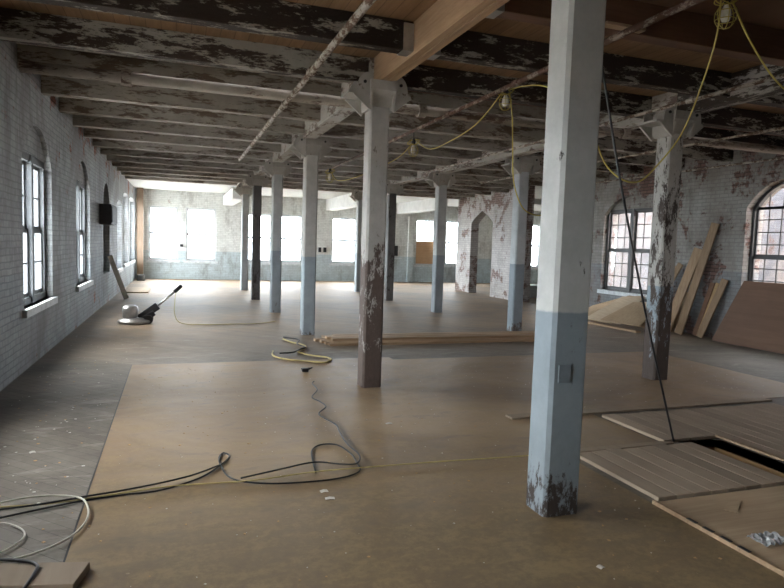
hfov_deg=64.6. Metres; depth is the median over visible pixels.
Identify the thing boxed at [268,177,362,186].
joist
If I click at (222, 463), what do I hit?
extension cord
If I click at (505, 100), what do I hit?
bulb
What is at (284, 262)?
window
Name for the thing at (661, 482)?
plank
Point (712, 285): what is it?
leaning board
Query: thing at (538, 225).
window
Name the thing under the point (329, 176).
bulb
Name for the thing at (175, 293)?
cord
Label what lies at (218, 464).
cable loop
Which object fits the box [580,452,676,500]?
plank
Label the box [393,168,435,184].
girder
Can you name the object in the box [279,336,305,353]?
cord
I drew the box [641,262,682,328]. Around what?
leaning board
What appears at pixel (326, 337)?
board
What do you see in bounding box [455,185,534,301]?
wall partition
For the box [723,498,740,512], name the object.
shard
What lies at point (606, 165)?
cord
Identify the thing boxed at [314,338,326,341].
board
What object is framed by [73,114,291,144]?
joist
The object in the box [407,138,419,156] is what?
bulb
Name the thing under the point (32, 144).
wall
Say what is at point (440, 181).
timber post
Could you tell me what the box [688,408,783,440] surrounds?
plank
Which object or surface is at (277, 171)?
timber post
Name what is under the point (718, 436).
trim
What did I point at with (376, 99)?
timber post
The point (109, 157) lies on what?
joist
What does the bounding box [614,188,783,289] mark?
window panes
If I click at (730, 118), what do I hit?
joist
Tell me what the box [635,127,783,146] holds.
joist
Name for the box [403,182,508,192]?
joist
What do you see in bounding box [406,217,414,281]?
pilaster
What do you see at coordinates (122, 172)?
joist
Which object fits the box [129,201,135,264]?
window
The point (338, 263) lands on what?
window
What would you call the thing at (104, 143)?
joist
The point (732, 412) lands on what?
plank
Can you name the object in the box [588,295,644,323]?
plywood offcut
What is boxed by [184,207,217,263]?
window
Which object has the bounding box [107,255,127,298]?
plank
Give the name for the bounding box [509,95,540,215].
cord
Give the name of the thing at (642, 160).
joist
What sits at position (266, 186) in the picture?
joist
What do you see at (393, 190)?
timber post
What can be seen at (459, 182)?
joist
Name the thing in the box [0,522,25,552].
cable loop
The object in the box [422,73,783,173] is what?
ceiling pipe
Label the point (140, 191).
post
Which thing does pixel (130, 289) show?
board
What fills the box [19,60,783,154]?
joist
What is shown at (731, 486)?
plank
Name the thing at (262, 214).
window
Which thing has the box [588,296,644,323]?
plywood offcut
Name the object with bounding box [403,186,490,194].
joist
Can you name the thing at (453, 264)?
window
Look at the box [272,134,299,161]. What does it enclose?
girder
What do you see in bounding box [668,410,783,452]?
plank
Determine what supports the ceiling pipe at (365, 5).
attached to the joist at (420, 110)
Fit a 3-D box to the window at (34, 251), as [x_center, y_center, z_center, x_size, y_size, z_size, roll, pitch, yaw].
[-4.558,-0.771,7.875,0.235,1.950,1.840,0,5,-19]
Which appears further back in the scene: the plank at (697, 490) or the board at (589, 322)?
the board at (589, 322)
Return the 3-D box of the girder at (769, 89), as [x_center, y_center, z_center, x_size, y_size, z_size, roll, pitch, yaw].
[5.042,-2.052,3.880,0.230,0.315,8.330,0,5,-19]
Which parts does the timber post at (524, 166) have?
seat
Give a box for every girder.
[255,160,267,175]
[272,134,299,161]
[303,57,373,138]
[374,0,509,80]
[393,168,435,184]
[435,151,511,173]
[504,92,677,157]
[677,64,783,113]
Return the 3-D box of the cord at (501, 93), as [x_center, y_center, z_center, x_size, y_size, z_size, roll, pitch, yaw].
[0.769,-2.148,8.077,0.068,0.381,2.757,0,5,-18]
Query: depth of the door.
15.25 m
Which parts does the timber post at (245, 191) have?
seat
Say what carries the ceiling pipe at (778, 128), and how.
attached to the joist at (420, 110)
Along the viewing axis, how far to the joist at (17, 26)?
6.20 m
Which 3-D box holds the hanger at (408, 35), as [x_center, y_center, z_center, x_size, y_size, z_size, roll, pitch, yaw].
[0.126,-2.371,5.785,0.100,0.248,0.172,0,5,-19]
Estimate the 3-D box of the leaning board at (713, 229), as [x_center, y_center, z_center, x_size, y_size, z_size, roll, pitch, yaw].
[6.059,-0.288,12.341,0.705,2.270,0.130,5,5,35]
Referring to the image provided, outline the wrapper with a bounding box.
[747,531,783,546]
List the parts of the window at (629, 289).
sash, sash, sill, sash, sash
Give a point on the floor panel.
(760, 510)
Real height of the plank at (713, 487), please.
0.025 m
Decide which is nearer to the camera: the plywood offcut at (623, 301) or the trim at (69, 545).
the trim at (69, 545)
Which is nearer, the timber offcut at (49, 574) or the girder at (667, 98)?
the timber offcut at (49, 574)
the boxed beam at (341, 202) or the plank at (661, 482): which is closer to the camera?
the plank at (661, 482)
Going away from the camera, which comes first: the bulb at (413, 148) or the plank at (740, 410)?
the plank at (740, 410)
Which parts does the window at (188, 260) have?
sash, sash, sill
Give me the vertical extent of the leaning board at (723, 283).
1.190 m
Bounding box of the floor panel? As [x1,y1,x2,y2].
[660,485,783,569]
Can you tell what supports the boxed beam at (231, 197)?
attached to the girder
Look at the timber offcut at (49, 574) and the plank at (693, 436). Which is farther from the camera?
the plank at (693, 436)
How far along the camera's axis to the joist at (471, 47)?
6.46 m
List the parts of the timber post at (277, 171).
seat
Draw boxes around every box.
[99,204,116,224]
[137,274,144,280]
[394,246,397,255]
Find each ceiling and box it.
[0,0,783,198]
[127,179,540,211]
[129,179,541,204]
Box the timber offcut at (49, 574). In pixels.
[0,562,89,587]
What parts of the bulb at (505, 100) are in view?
bulb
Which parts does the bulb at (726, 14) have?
bulb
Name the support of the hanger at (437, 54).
attached to the girder at (444, 21)
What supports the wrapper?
on the floor panel
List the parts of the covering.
edge strip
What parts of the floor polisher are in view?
motor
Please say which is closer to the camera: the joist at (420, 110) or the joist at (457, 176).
the joist at (420, 110)
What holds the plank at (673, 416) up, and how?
on the floor at (165, 340)
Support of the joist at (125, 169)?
attached to the ceiling at (496, 26)
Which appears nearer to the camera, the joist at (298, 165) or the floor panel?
the floor panel
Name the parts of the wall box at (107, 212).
door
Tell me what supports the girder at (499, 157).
on the timber post at (440, 181)
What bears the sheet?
on the floor at (165, 340)
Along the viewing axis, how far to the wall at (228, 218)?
25.46 m
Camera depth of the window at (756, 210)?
11.40 m
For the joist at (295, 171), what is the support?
attached to the ceiling at (496, 26)
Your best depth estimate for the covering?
4.04 m
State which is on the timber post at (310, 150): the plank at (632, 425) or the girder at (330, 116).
the girder at (330, 116)
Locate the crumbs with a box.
[0,359,721,587]
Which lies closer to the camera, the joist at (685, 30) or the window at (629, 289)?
the joist at (685, 30)
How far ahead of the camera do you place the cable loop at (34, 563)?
2.92 m
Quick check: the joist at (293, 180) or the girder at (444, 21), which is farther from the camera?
the joist at (293, 180)
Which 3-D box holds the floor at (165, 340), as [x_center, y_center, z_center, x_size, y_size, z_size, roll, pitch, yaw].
[5.452,0.834,12.559,23.400,0.060,32.700,0,5,-19]
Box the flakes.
[0,334,736,586]
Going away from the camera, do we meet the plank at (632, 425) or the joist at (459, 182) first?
the plank at (632, 425)
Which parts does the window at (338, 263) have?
sill, sash, sash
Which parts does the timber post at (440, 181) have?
seat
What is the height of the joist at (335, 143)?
0.265 m
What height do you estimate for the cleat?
0.025 m
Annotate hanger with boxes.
[397,22,413,56]
[427,50,440,59]
[486,4,504,18]
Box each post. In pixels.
[137,188,143,273]
[233,183,252,289]
[243,172,269,299]
[260,159,292,312]
[288,135,331,334]
[341,72,410,387]
[349,190,362,291]
[384,181,404,300]
[425,170,456,312]
[501,156,541,330]
[526,0,605,517]
[637,103,702,379]
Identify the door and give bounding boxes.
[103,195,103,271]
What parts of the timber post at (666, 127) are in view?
seat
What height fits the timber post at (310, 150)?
3.430 m
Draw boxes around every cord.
[0,443,360,518]
[0,455,528,507]
[174,293,274,324]
[241,381,360,478]
[271,338,331,362]
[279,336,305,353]
[330,147,408,180]
[417,93,501,149]
[508,0,721,182]
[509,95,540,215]
[733,3,783,88]
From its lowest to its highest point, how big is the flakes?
0.007 m
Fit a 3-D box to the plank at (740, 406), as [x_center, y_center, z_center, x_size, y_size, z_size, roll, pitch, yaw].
[3.972,1.274,5.689,0.132,0.025,1.876,0,5,-19]
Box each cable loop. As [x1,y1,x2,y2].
[0,464,219,510]
[0,495,89,562]
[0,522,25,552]
[0,558,38,587]
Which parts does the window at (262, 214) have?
sash, sash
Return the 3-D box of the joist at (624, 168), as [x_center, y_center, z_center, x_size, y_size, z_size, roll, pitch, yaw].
[3.855,-2.865,13.466,3.851,0.265,0.150,0,5,-19]
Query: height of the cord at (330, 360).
0.022 m
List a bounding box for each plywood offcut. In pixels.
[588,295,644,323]
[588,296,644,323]
[600,302,646,326]
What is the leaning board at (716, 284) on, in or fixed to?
on the floor at (165, 340)
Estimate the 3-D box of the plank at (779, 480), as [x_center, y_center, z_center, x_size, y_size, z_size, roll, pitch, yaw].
[2.619,1.299,4.801,0.122,0.025,0.890,0,5,-19]
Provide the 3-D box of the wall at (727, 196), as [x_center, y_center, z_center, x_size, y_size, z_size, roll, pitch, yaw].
[8.511,-0.494,6.598,0.420,3.715,19.700,0,5,-19]
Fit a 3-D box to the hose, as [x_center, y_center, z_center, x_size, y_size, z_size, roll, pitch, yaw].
[1.896,-0.567,4.913,1.177,3.636,0.029,0,5,-19]
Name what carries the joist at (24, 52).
attached to the ceiling at (496, 26)
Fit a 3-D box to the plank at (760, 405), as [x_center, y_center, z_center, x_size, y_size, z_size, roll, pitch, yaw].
[4.248,1.275,5.792,0.132,0.025,1.888,0,5,-19]
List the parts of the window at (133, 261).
frame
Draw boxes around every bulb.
[325,169,334,182]
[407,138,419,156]
[498,89,513,110]
[714,0,737,29]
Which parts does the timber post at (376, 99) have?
seat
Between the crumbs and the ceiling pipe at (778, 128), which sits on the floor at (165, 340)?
the crumbs
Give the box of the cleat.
[605,21,645,33]
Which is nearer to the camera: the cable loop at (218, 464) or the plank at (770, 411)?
the cable loop at (218, 464)
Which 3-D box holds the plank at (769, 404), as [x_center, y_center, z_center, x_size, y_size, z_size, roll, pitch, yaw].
[4.387,1.277,5.835,0.142,0.025,1.876,0,5,-19]
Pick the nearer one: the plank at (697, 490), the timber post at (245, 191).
the plank at (697, 490)
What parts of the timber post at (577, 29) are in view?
plate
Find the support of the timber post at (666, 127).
on the floor at (165, 340)
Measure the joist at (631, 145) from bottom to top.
0.265 m
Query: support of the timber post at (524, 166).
on the floor at (165, 340)
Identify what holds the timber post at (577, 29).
on the floor at (165, 340)
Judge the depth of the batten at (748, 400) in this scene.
6.46 m
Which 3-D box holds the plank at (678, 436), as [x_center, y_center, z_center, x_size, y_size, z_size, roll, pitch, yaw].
[2.382,1.220,5.714,0.137,0.025,0.798,0,5,-19]
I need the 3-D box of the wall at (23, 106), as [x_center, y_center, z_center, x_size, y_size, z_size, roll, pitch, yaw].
[-5.011,-1.110,8.783,0.420,3.715,32.800,0,5,-19]
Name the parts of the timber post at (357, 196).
seat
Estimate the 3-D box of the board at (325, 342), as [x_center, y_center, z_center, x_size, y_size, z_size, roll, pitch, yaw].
[0.992,0.792,10.563,4.340,0.040,0.130,0,5,-19]
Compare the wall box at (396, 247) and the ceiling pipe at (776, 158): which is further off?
the wall box at (396, 247)
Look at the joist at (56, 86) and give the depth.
8.47 m
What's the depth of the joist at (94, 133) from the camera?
11.88 m
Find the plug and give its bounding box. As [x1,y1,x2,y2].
[301,367,312,371]
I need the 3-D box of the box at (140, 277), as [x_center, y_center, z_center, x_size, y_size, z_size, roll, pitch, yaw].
[-9.305,-0.609,23.005,0.270,0.220,0.300,0,5,-19]
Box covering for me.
[65,352,783,587]
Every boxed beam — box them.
[223,187,241,205]
[326,191,360,210]
[397,198,447,213]
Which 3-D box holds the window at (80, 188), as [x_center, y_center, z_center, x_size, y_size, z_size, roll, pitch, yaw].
[-5.741,-1.085,11.398,0.235,1.950,1.840,0,5,-19]
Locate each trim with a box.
[63,358,342,561]
[715,435,783,461]
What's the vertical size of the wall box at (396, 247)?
0.450 m
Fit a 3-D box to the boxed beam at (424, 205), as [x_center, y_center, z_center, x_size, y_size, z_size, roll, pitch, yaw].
[1.149,-3.565,25.225,0.400,0.450,4.500,0,5,-19]
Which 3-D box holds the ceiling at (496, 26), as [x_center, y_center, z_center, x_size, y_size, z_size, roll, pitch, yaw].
[6.565,-2.705,10.345,23.600,0.080,28.400,0,5,-19]
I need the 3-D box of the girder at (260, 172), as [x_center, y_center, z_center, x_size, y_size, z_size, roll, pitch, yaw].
[-3.093,-3.215,15.332,0.230,0.315,3.096,0,5,-19]
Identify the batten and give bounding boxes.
[506,397,771,419]
[580,441,673,452]
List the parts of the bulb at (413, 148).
bulb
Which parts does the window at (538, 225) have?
sash, sash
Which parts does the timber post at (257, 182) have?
seat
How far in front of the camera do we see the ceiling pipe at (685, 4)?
5.64 m
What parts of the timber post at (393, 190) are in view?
seat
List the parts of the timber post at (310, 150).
seat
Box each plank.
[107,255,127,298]
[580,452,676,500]
[592,450,692,498]
[602,414,676,441]
[606,448,710,496]
[616,413,689,441]
[623,448,726,493]
[629,413,704,439]
[637,446,744,491]
[640,411,717,438]
[652,444,761,489]
[653,411,783,459]
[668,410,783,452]
[669,444,775,487]
[675,409,783,446]
[680,442,783,485]
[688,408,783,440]
[700,408,783,435]
[709,406,783,430]
[721,406,783,425]
[734,405,783,420]
[743,404,783,416]
[753,404,783,412]
[766,403,783,409]
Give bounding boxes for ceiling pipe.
[238,0,375,160]
[332,0,704,168]
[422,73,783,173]
[480,127,783,183]
[596,157,783,182]
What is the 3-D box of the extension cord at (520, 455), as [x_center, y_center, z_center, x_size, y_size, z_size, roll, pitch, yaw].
[-0.589,1.237,4.236,4.103,0.010,0.106,0,5,-20]
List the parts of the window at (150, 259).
sill, sash, sash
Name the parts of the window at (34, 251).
sash, sash, frame, sash, sash, sill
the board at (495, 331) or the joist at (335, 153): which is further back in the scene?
the joist at (335, 153)
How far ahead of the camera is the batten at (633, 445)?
5.09 m
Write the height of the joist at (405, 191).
0.265 m
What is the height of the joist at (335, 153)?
0.265 m
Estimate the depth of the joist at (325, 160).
14.33 m
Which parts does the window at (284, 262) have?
sill, sash, sash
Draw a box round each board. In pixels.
[126,287,150,292]
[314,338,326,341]
[324,337,534,344]
[325,332,534,338]
[329,338,534,345]
[331,334,534,340]
[332,331,534,335]
[588,321,640,332]
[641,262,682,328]
[670,247,701,331]
[671,292,687,331]
[674,222,719,334]
[692,282,715,335]
[696,278,728,337]
[698,283,718,329]
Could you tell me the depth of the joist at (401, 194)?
22.58 m
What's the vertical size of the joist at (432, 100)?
0.265 m
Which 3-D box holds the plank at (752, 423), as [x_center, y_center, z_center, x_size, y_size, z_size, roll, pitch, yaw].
[3.545,1.272,5.540,0.137,0.025,1.876,0,5,-19]
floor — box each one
[0,279,783,562]
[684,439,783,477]
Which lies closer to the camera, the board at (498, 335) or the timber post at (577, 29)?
the timber post at (577, 29)
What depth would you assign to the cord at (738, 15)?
4.99 m
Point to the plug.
(309, 368)
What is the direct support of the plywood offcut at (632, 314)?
on the plywood offcut at (623, 301)
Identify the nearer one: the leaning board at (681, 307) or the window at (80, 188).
the window at (80, 188)
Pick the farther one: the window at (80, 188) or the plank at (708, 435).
the window at (80, 188)
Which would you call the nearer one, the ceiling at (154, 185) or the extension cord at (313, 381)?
the extension cord at (313, 381)
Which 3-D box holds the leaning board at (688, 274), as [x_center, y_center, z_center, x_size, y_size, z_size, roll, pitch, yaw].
[5.888,-0.063,12.599,0.694,1.783,0.156,5,5,32]
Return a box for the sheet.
[712,281,783,353]
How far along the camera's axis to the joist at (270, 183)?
20.19 m
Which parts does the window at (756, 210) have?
sash, sash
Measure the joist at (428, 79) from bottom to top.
0.265 m
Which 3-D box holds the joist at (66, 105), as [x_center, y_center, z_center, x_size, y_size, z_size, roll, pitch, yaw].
[-3.182,-2.805,9.735,3.629,0.265,0.150,0,5,-19]
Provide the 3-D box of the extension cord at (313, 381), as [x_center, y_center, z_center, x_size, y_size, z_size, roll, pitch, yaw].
[-0.574,1.122,5.575,0.762,0.012,2.960,2,4,2]
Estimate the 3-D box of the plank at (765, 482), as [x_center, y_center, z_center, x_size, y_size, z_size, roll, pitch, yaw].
[2.493,1.299,4.752,0.132,0.025,0.880,0,5,-19]
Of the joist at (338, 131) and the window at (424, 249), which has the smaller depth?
the joist at (338, 131)
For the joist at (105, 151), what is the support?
attached to the ceiling at (496, 26)
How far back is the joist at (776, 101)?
7.25 m
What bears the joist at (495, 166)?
attached to the ceiling at (496, 26)
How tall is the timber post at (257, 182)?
3.430 m
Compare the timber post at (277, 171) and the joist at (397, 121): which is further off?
the timber post at (277, 171)
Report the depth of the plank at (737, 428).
5.73 m
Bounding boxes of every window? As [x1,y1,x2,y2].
[22,152,57,317]
[76,180,93,291]
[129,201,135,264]
[146,205,179,262]
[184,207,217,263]
[248,213,270,264]
[281,214,301,264]
[329,217,355,265]
[414,219,433,266]
[444,220,457,266]
[531,224,539,269]
[597,208,652,298]
[748,181,783,282]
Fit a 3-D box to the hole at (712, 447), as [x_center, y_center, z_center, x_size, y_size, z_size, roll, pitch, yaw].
[3.126,1.724,4.043,0.430,0.660,2.960,0,5,-19]
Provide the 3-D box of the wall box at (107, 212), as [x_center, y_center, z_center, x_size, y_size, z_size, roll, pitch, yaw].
[-6.435,-1.795,14.092,0.273,0.440,1.153,0,5,-19]
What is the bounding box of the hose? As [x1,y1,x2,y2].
[602,66,674,441]
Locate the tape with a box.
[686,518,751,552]
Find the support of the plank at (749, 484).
on the floor at (165, 340)
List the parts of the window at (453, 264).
sash, sash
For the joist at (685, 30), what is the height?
0.265 m
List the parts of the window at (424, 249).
sill, board panel, sash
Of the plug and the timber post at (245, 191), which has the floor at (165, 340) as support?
the timber post at (245, 191)
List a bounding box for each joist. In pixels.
[0,7,368,82]
[17,44,340,95]
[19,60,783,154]
[21,0,413,53]
[41,75,320,121]
[59,97,304,134]
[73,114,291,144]
[84,128,280,152]
[93,138,271,159]
[100,147,264,165]
[107,155,258,170]
[112,161,252,174]
[117,167,246,178]
[121,171,243,182]
[125,176,237,185]
[264,185,353,192]
[268,174,362,182]
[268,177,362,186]
[268,181,362,189]
[286,154,435,172]
[290,162,416,176]
[290,168,400,180]
[318,137,481,160]
[320,124,511,152]
[324,149,456,166]
[338,111,544,143]
[360,190,459,198]
[402,65,651,118]
[402,190,474,196]
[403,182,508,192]
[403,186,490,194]
[406,91,545,119]
[415,179,529,189]
[436,30,731,98]
[453,169,542,180]
[455,174,542,185]
[470,162,608,178]
[497,0,783,66]
[497,155,643,174]
[529,150,684,168]
[598,136,733,161]
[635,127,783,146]
[701,107,783,135]
[748,94,783,107]
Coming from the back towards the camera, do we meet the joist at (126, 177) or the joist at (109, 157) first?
the joist at (126, 177)
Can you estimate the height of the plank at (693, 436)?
0.025 m
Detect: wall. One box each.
[0,41,135,390]
[23,127,85,184]
[136,189,540,283]
[589,150,783,337]
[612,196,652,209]
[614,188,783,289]
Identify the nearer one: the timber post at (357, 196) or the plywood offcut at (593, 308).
the plywood offcut at (593, 308)
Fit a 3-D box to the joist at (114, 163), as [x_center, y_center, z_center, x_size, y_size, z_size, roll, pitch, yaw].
[-5.509,-3.412,16.522,3.542,0.265,0.150,0,5,-19]
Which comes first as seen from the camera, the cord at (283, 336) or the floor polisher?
the cord at (283, 336)
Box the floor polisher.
[117,284,181,324]
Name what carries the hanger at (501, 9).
attached to the girder at (444, 21)
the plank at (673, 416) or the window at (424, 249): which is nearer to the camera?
the plank at (673, 416)
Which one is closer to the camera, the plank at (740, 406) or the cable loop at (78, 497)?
the cable loop at (78, 497)
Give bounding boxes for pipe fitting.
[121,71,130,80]
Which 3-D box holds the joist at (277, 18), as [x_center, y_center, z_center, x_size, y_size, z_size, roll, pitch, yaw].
[-1.593,-2.397,5.182,3.743,0.265,0.150,0,5,-19]
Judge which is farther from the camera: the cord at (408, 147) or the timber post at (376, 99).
the cord at (408, 147)
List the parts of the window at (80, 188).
sash, frame, sash, sill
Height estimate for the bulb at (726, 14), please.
0.291 m
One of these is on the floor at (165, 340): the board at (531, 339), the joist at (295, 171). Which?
the board at (531, 339)
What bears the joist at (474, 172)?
attached to the ceiling at (496, 26)
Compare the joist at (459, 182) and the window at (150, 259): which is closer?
the joist at (459, 182)

